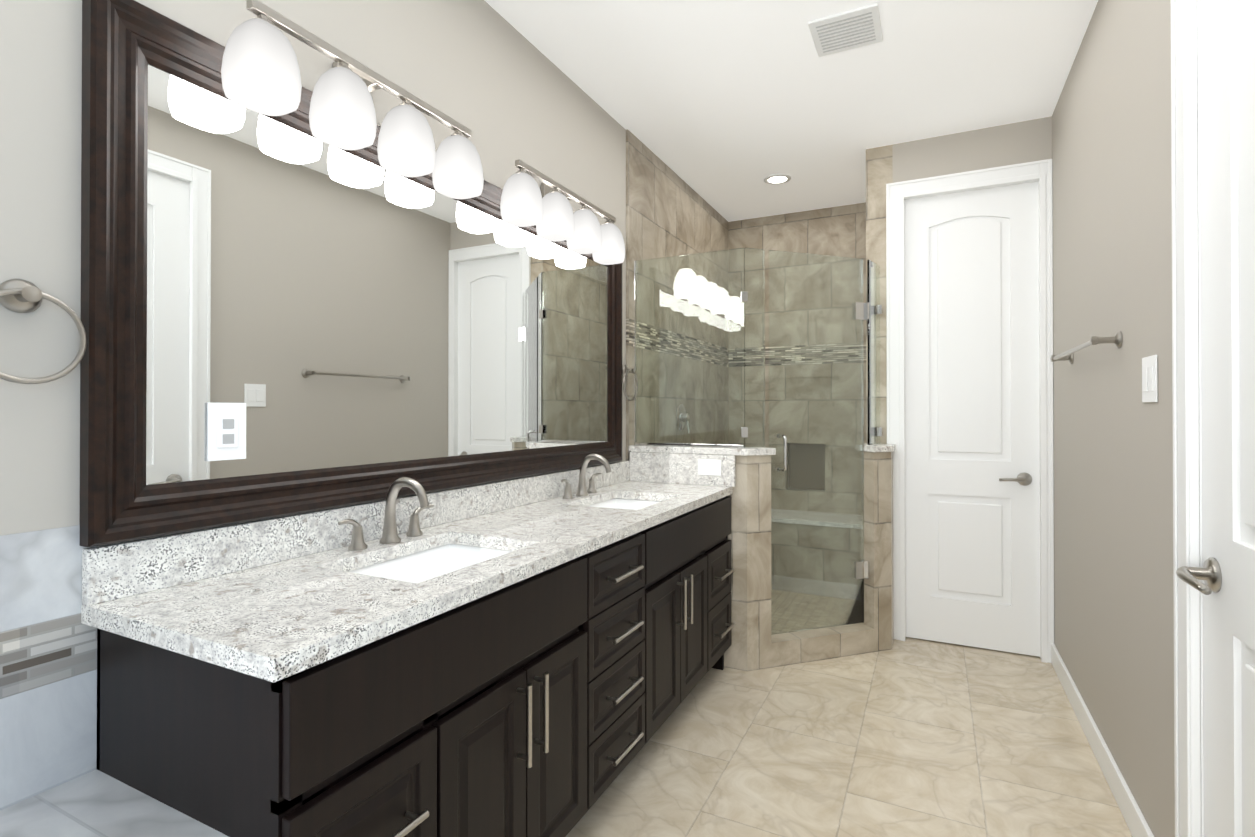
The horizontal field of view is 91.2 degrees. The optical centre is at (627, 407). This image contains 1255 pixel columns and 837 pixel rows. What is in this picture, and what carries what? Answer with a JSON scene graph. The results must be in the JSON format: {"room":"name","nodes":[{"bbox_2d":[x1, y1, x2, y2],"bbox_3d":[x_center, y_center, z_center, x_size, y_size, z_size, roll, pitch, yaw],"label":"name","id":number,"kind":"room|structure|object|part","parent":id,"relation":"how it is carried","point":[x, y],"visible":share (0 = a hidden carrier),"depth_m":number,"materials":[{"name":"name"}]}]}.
{"room":"bathroom","nodes":[
{"label":"bathroom","id":0,"kind":"room"},
{"bbox_2d":[0,0,625,768],"bbox_3d":[-0.591,-0.099,2.181,0.100,2.746,6.160,0,0,26],"label":"wall","id":1,"kind":"structure","parent":0,"point":[496,84],"depth_m":1.17,"materials":[{"name":"beige paint"}]},
{"bbox_2d":[0,279,86,383],"bbox_3d":[-1.054,-0.134,1.077,0.052,0.187,0.166,0,0,26],"label":"towel ring","id":2,"kind":"object","parent":1,"relation":"attached to","point":[21,296],"visible":1,"depth_m":1.08,"materials":[{"name":"silver metal"}]},
{"bbox_2d":[0,525,96,809],"bbox_3d":[-1.450,0.456,0.338,0.002,0.475,1.900,0,0,26],"label":"wall tiles","id":3,"kind":"structure","parent":1,"relation":"attached to","point":[48,689],"depth_m":1.12,"materials":[{"name":"white tile"}]},
{"bbox_2d":[79,0,621,546],"bbox_3d":[-0.530,-0.267,2.140,0.042,1.070,2.196,0,0,26],"label":"mirror","id":4,"kind":"object","parent":1,"relation":"attached to","point":[287,314],"visible":0.96,"depth_m":1.52,"materials":[{"name":"brown wood"}]},
{"bbox_2d":[206,402,245,460],"bbox_3d":[-0.907,0.055,1.393,0.009,0.130,0.085,0,0,26],"label":"outlet plate","id":5,"kind":"object","parent":4,"relation":"attached to","point":[225,421],"depth_m":1.39,"materials":[{"name":"white plastic"}]},
{"bbox_3d":[-0.544,-0.267,2.147,0.010,0.890,2.016,0,0,26],"label":"glass","id":6,"kind":"part","parent":4,"relation":"part of","materials":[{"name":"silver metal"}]},
{"bbox_2d":[221,0,483,198],"bbox_3d":[-0.692,-0.803,1.660,0.182,0.255,0.768,0,0,26],"label":"light bar","id":7,"kind":"object","parent":1,"relation":"attached to","point":[260,71],"visible":1,"depth_m":1.51,"materials":[{"name":"white glass"}]},
{"bbox_3d":[-0.813,-0.763,1.368,0.138,0.171,0.138,0,0,26],"label":"lamp shade","id":8,"kind":"part","parent":7,"relation":"part of","materials":[{"name":"white glass"}]},
{"bbox_3d":[-0.719,-0.762,1.556,0.138,0.171,0.138,0,0,26],"label":"lamp shade","id":9,"kind":"part","parent":7,"relation":"part of","materials":[{"name":"white glass"}]},
{"bbox_3d":[-0.626,-0.761,1.744,0.138,0.171,0.138,0,0,26],"label":"lamp shade","id":10,"kind":"part","parent":7,"relation":"part of","materials":[{"name":"white glass"}]},
{"bbox_3d":[-0.532,-0.760,1.932,0.138,0.171,0.138,0,0,26],"label":"lamp shade","id":11,"kind":"part","parent":7,"relation":"part of","materials":[{"name":"white glass"}]},
{"bbox_2d":[82,452,735,605],"bbox_3d":[-0.255,0.304,2.075,0.587,0.150,2.323,0,0,26],"label":"backsplash","id":12,"kind":"structure","parent":1,"relation":"attached to","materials":[{"name":"white stone"}]},
{"bbox_2d":[500,159,624,264],"bbox_3d":[-0.254,-0.798,2.540,0.182,0.255,0.803,0,0,26],"label":"light bar","id":13,"kind":"object","parent":1,"relation":"attached to","point":[547,210],"visible":1,"depth_m":2.39,"materials":[{"name":"white glass"}]},
{"bbox_3d":[-0.383,-0.758,2.232,0.138,0.171,0.138,0,0,26],"label":"lamp shade","id":14,"kind":"part","parent":13,"relation":"part of","materials":[{"name":"white glass"}]},
{"bbox_3d":[-0.285,-0.757,2.429,0.138,0.171,0.138,0,0,26],"label":"lamp shade","id":15,"kind":"part","parent":13,"relation":"part of","materials":[{"name":"white glass"}]},
{"bbox_3d":[-0.184,-0.756,2.630,0.138,0.171,0.138,0,0,26],"label":"lamp shade","id":16,"kind":"part","parent":13,"relation":"part of","materials":[{"name":"white glass"}]},
{"bbox_3d":[-0.086,-0.755,2.827,0.138,0.171,0.138,0,0,26],"label":"lamp shade","id":17,"kind":"part","parent":13,"relation":"part of","materials":[{"name":"white glass"}]},
{"bbox_2d":[626,129,728,460],"bbox_3d":[0.392,-0.088,4.029,0.012,2.746,1.775,0,0,26],"label":"tiled wall","id":18,"kind":"structure","parent":1,"relation":"attached to","point":[670,212],"depth_m":3.78,"materials":[{"name":"beige tile"}]},
{"bbox_2d":[622,365,637,400],"bbox_3d":[0.009,-0.127,3.184,0.052,0.187,0.166,0,0,26],"label":"towel ring","id":19,"kind":"object","parent":18,"relation":"attached to","point":[626,370],"visible":1,"depth_m":3.17,"materials":[{"name":"silver metal"}]},
{"bbox_2d":[676,284,722,432],"bbox_3d":[0.457,-0.315,3.856,0.263,0.959,0.180,0,0,26],"label":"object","id":20,"kind":"structure","parent":18,"relation":"attached to","point":[680,413],"depth_m":3.87,"materials":[{"name":"silver metal"}]},
{"bbox_2d":[484,0,1097,221],"bbox_3d":[0.344,-1.504,1.724,2.188,0.060,6.160,0,0,26],"label":"ceiling","id":21,"kind":"structure","parent":0,"point":[724,108],"depth_m":2.74,"materials":[{"name":"white paint"}]},
{"bbox_2d":[764,174,790,183],"bbox_3d":[0.958,-1.456,3.931,0.170,0.008,0.170,0,0,26],"label":"recessed light","id":22,"kind":"object","parent":21,"relation":"in","point":[788,177],"depth_m":3.92,"materials":[{"name":"white paint"}]},
{"bbox_3d":[0.958,-1.457,3.931,0.116,0.001,0.116,0,0,26],"label":"recessed ceiling light lens","id":23,"kind":"part","parent":22,"relation":"part of","materials":[{"name":"white glass"}]},
{"bbox_2d":[808,3,882,56],"bbox_3d":[0.854,-1.463,2.397,0.250,0.012,0.250,0,0,26],"label":"ceiling vent","id":24,"kind":"object","parent":21,"relation":"in","point":[875,17],"depth_m":2.38,"materials":[{"name":"white plastic"}]},
{"bbox_2d":[728,203,865,514],"bbox_3d":[1.319,-0.085,4.615,1.350,2.746,0.100,0,0,26],"label":"wall","id":25,"kind":"structure","parent":0,"point":[839,231],"depth_m":4.58,"materials":[{"name":"tile"}]},
{"bbox_2d":[789,443,824,489],"bbox_3d":[1.361,0.443,4.641,0.280,0.350,0.010,0,0,26],"label":"wall niche","id":26,"kind":"object","parent":25,"relation":"attached to","point":[804,481],"depth_m":4.64,"materials":[{"name":"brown tile"}]},
{"bbox_2d":[566,589,1131,836],"bbox_3d":[0.344,1.291,1.708,2.188,0.080,6.160,0,0,26],"label":"floor","id":27,"kind":"structure","parent":0,"point":[911,737],"depth_m":2.24,"materials":[{"name":"tile"}]},
{"bbox_2d":[0,769,228,836],"bbox_3d":[-1.101,0.978,0.161,0.780,0.570,1.900,0,0,26],"label":"deck","id":28,"kind":"object","parent":27,"relation":"on","point":[96,803],"visible":1,"depth_m":1.05,"materials":[{"name":"tile"}]},
{"bbox_2d":[97,550,596,836],"bbox_3d":[-0.564,0.841,1.475,0.567,0.858,0.930,0,0,26],"label":"base cabinet","id":29,"kind":"object","parent":27,"relation":"on","point":[547,703],"depth_m":1.15,"materials":[{"name":"brown wood"}]},
{"bbox_2d":[81,452,735,682],"bbox_3d":[-0.255,0.376,2.074,0.587,0.362,2.323,0,0,26],"label":"countertop","id":30,"kind":"structure","parent":29,"relation":"on","point":[275,599],"depth_m":1.43,"materials":[{"name":"white stone"}]},
{"bbox_2d":[338,477,433,550],"bbox_3d":[-0.618,0.285,1.701,0.175,0.184,0.332,0,0,26],"label":"faucet","id":31,"kind":"object","parent":30,"relation":"on","point":[390,540],"depth_m":1.71,"materials":[{"name":"silver metal"}]},
{"bbox_2d":[347,543,512,582],"bbox_3d":[-0.493,0.484,1.587,0.354,0.140,0.484,0,0,26],"label":"sink","id":32,"kind":"object","parent":30,"relation":"in","point":[426,562],"depth_m":1.78,"materials":[{"name":"white ceramic"}]},
{"bbox_2d":[561,453,610,498],"bbox_3d":[-0.148,0.290,2.645,0.175,0.184,0.332,0,0,26],"label":"faucet","id":33,"kind":"object","parent":30,"relation":"on","point":[582,493],"depth_m":2.65,"materials":[{"name":"silver metal"}]},
{"bbox_2d":[588,498,658,509],"bbox_3d":[-0.012,0.490,2.554,0.354,0.140,0.484,0,0,26],"label":"sink","id":34,"kind":"object","parent":30,"relation":"in","point":[622,503],"depth_m":2.78,"materials":[{"name":"white ceramic"}]},
{"bbox_2d":[698,459,720,475],"bbox_3d":[0.402,0.295,3.017,0.120,0.077,0.008,0,0,26],"label":"outlet","id":35,"kind":"object","parent":30,"relation":"attached to","point":[709,467],"visible":1,"depth_m":3.01,"materials":[{"name":"white plastic"}]},
{"bbox_2d":[597,527,652,799],"bbox_3d":[-0.278,0.845,2.048,0.567,0.858,0.430,0,0,26],"label":"drawer stack","id":36,"kind":"object","parent":27,"relation":"on","point":[624,566],"depth_m":1.94,"materials":[{"name":"brown wood"}]},
{"bbox_2d":[617,496,734,734],"bbox_3d":[0.026,0.848,2.660,0.567,0.858,1.018,0,0,26],"label":"base cabinet","id":37,"kind":"object","parent":27,"relation":"on","point":[692,570],"depth_m":2.47,"materials":[{"name":"brown wood"}]},
{"bbox_2d":[644,452,770,670],"bbox_3d":[0.374,0.757,3.177,0.735,1.045,0.172,0,0,26],"label":"wall","id":38,"kind":"structure","parent":27,"relation":"on","point":[749,648],"depth_m":3.00,"materials":[{"name":"tile"}]},
{"bbox_2d":[629,445,775,455],"bbox_3d":[0.384,0.218,3.174,0.758,0.033,0.220,0,0,26],"label":"wall cap","id":39,"kind":"object","parent":38,"relation":"on","point":[753,451],"visible":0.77,"depth_m":3.07,"materials":[{"name":"white stone"}]},
{"bbox_2d":[634,248,764,447],"bbox_3d":[0.359,-0.295,3.192,0.692,0.990,0.097,0,0,26],"label":"glass","id":40,"kind":"object","parent":39,"relation":"on","point":[744,300],"visible":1,"depth_m":3.15,"materials":[{"name":"clear glass"}]},
{"bbox_2d":[771,623,873,667],"bbox_3d":[0.993,1.220,3.172,0.640,0.120,0.110,0,0,-19],"label":"sill","id":41,"kind":"structure","parent":38,"relation":"attached to","point":[796,647],"depth_m":3.12,"materials":[{"name":"tile"}]},
{"bbox_2d":[768,250,863,634],"bbox_3d":[0.982,0.175,3.176,0.570,1.930,0.010,0,0,-19],"label":"shower glass door","id":42,"kind":"structure","parent":41,"relation":"on","point":[850,609],"depth_m":3.20,"materials":[{"name":"clear glass"}]},
{"bbox_2d":[775,302,869,578],"bbox_3d":[1.018,0.175,3.173,0.540,1.460,0.078,0,0,-19],"label":"hardware piece","id":43,"kind":"object","parent":42,"relation":"attached to","point":[861,568],"visible":0.83,"depth_m":3.25,"materials":[{"name":"silver metal"}]},
{"bbox_2d":[771,522,860,597],"bbox_3d":[1.197,1.042,4.395,1.098,0.490,0.390,0,0,26],"label":"shower bench","id":44,"kind":"object","parent":27,"relation":"on","point":[778,531],"depth_m":4.16,"materials":[{"name":"tile"}]},
{"bbox_2d":[771,509,862,528],"bbox_3d":[1.194,0.782,4.390,1.098,0.030,0.405,0,0,26],"label":"bench","id":45,"kind":"object","parent":44,"relation":"on","point":[795,520],"depth_m":4.24,"materials":[{"name":"white stone"}]},
{"bbox_2d":[863,145,893,651],"bbox_3d":[1.591,-0.090,3.804,0.140,2.746,1.310,0,0,26],"label":"wall","id":46,"kind":"structure","parent":27,"relation":"on","point":[878,541],"depth_m":3.27,"materials":[{"name":"tile"}]},
{"bbox_2d":[860,443,895,451],"bbox_3d":[1.354,0.219,3.324,0.165,0.033,0.277,0,0,26],"label":"wall cap","id":47,"kind":"object","parent":46,"relation":"on","point":[881,448],"visible":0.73,"depth_m":3.24,"materials":[{"name":"white stone"}]},
{"bbox_2d":[867,260,881,444],"bbox_3d":[1.354,-0.294,3.362,0.060,0.990,0.188,0,0,26],"label":"glass panel","id":48,"kind":"object","parent":47,"relation":"on","point":[875,312],"visible":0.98,"depth_m":3.36,"materials":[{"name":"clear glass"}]},
{"bbox_2d":[893,116,1051,182],"bbox_3d":[1.830,-0.092,3.299,0.738,2.746,0.100,0,0,26],"label":"wall","id":49,"kind":"structure","parent":0,"point":[1008,144],"depth_m":3.25,"materials":[{"name":"beige paint"}]},
{"bbox_2d":[886,159,1053,662],"bbox_3d":[1.810,0.018,3.295,0.769,2.525,0.124,0,0,26],"label":"door frame","id":50,"kind":"structure","parent":49,"relation":"attached to","point":[899,193],"depth_m":3.24,"materials":[{"name":"white paint"}]},
{"bbox_2d":[904,181,1039,656],"bbox_3d":[1.816,0.058,3.265,0.630,2.428,0.102,0,0,26],"label":"door","id":51,"kind":"structure","parent":49,"relation":"in","point":[972,459],"depth_m":3.27,"materials":[{"name":"white paint"}]},
{"bbox_3d":[1.827,-0.008,3.287,0.300,2.001,0.011,0,0,26],"label":"panel","id":52,"kind":"part","parent":51,"relation":"part of","materials":[{"name":"white paint"}]},
{"bbox_3d":[1.994,0.370,3.156,0.150,0.068,0.069,0,0,26],"label":"knob","id":53,"kind":"part","parent":51,"relation":"part of","materials":[{"name":"silver metal"}]},
{"bbox_2d":[1052,0,1200,836],"bbox_3d":[1.089,-0.106,0.870,0.100,2.746,5.110,0,0,26],"label":"wall","id":54,"kind":"structure","parent":0,"point":[1112,431],"depth_m":1.99,"materials":[{"name":"beige paint"}]},
{"bbox_2d":[1050,331,1121,363],"bbox_3d":[1.714,-0.215,2.330,0.078,0.053,0.814,0,0,26],"label":"towel bar","id":55,"kind":"object","parent":54,"relation":"attached to","point":[1116,339],"visible":1,"depth_m":2.05,"materials":[{"name":"silver metal"}]},
{"bbox_2d":[1051,644,1153,836],"bbox_3d":[1.016,1.216,0.843,0.014,0.100,5.010,0,0,26],"label":"baseboard","id":56,"kind":"structure","parent":54,"relation":"attached to","point":[1134,818],"depth_m":2.13,"materials":[{"name":"white paint"}]},
{"bbox_2d":[1142,355,1157,402],"bbox_3d":[1.438,-0.077,1.696,0.008,0.127,0.120,0,0,26],"label":"switch plate","id":57,"kind":"object","parent":54,"relation":"attached to","point":[1149,380],"visible":1,"depth_m":1.68,"materials":[{"name":"white plastic"}]},
{"bbox_2d":[1170,0,1203,836],"bbox_3d":[1.147,0.005,1.013,0.124,2.525,0.980,0,0,26],"label":"door frame","id":58,"kind":"structure","parent":54,"relation":"attached to","point":[1187,432],"depth_m":1.40,"materials":[{"name":"white paint"}]},
{"bbox_2d":[1199,0,1254,836],"bbox_3d":[1.133,0.045,1.021,0.035,2.428,0.804,0,0,26],"label":"door","id":59,"kind":"structure","parent":54,"relation":"in","point":[1227,124],"depth_m":1.26,"materials":[{"name":"white paint"}]},
{"bbox_2d":[1176,557,1221,594],"bbox_3d":[1.212,0.361,1.295,0.074,0.074,0.173,0,0,26],"label":"door lever","id":60,"kind":"object","parent":59,"relation":"attached to","point":[1209,573],"visible":1,"depth_m":1.31,"materials":[{"name":"silver metal"}]},
{"bbox_3d":[1.124,-0.021,1.025,0.011,2.001,0.404,0,0,26],"label":"panel","id":61,"kind":"part","parent":59,"relation":"part of","materials":[{"name":"white paint"}]}
]}

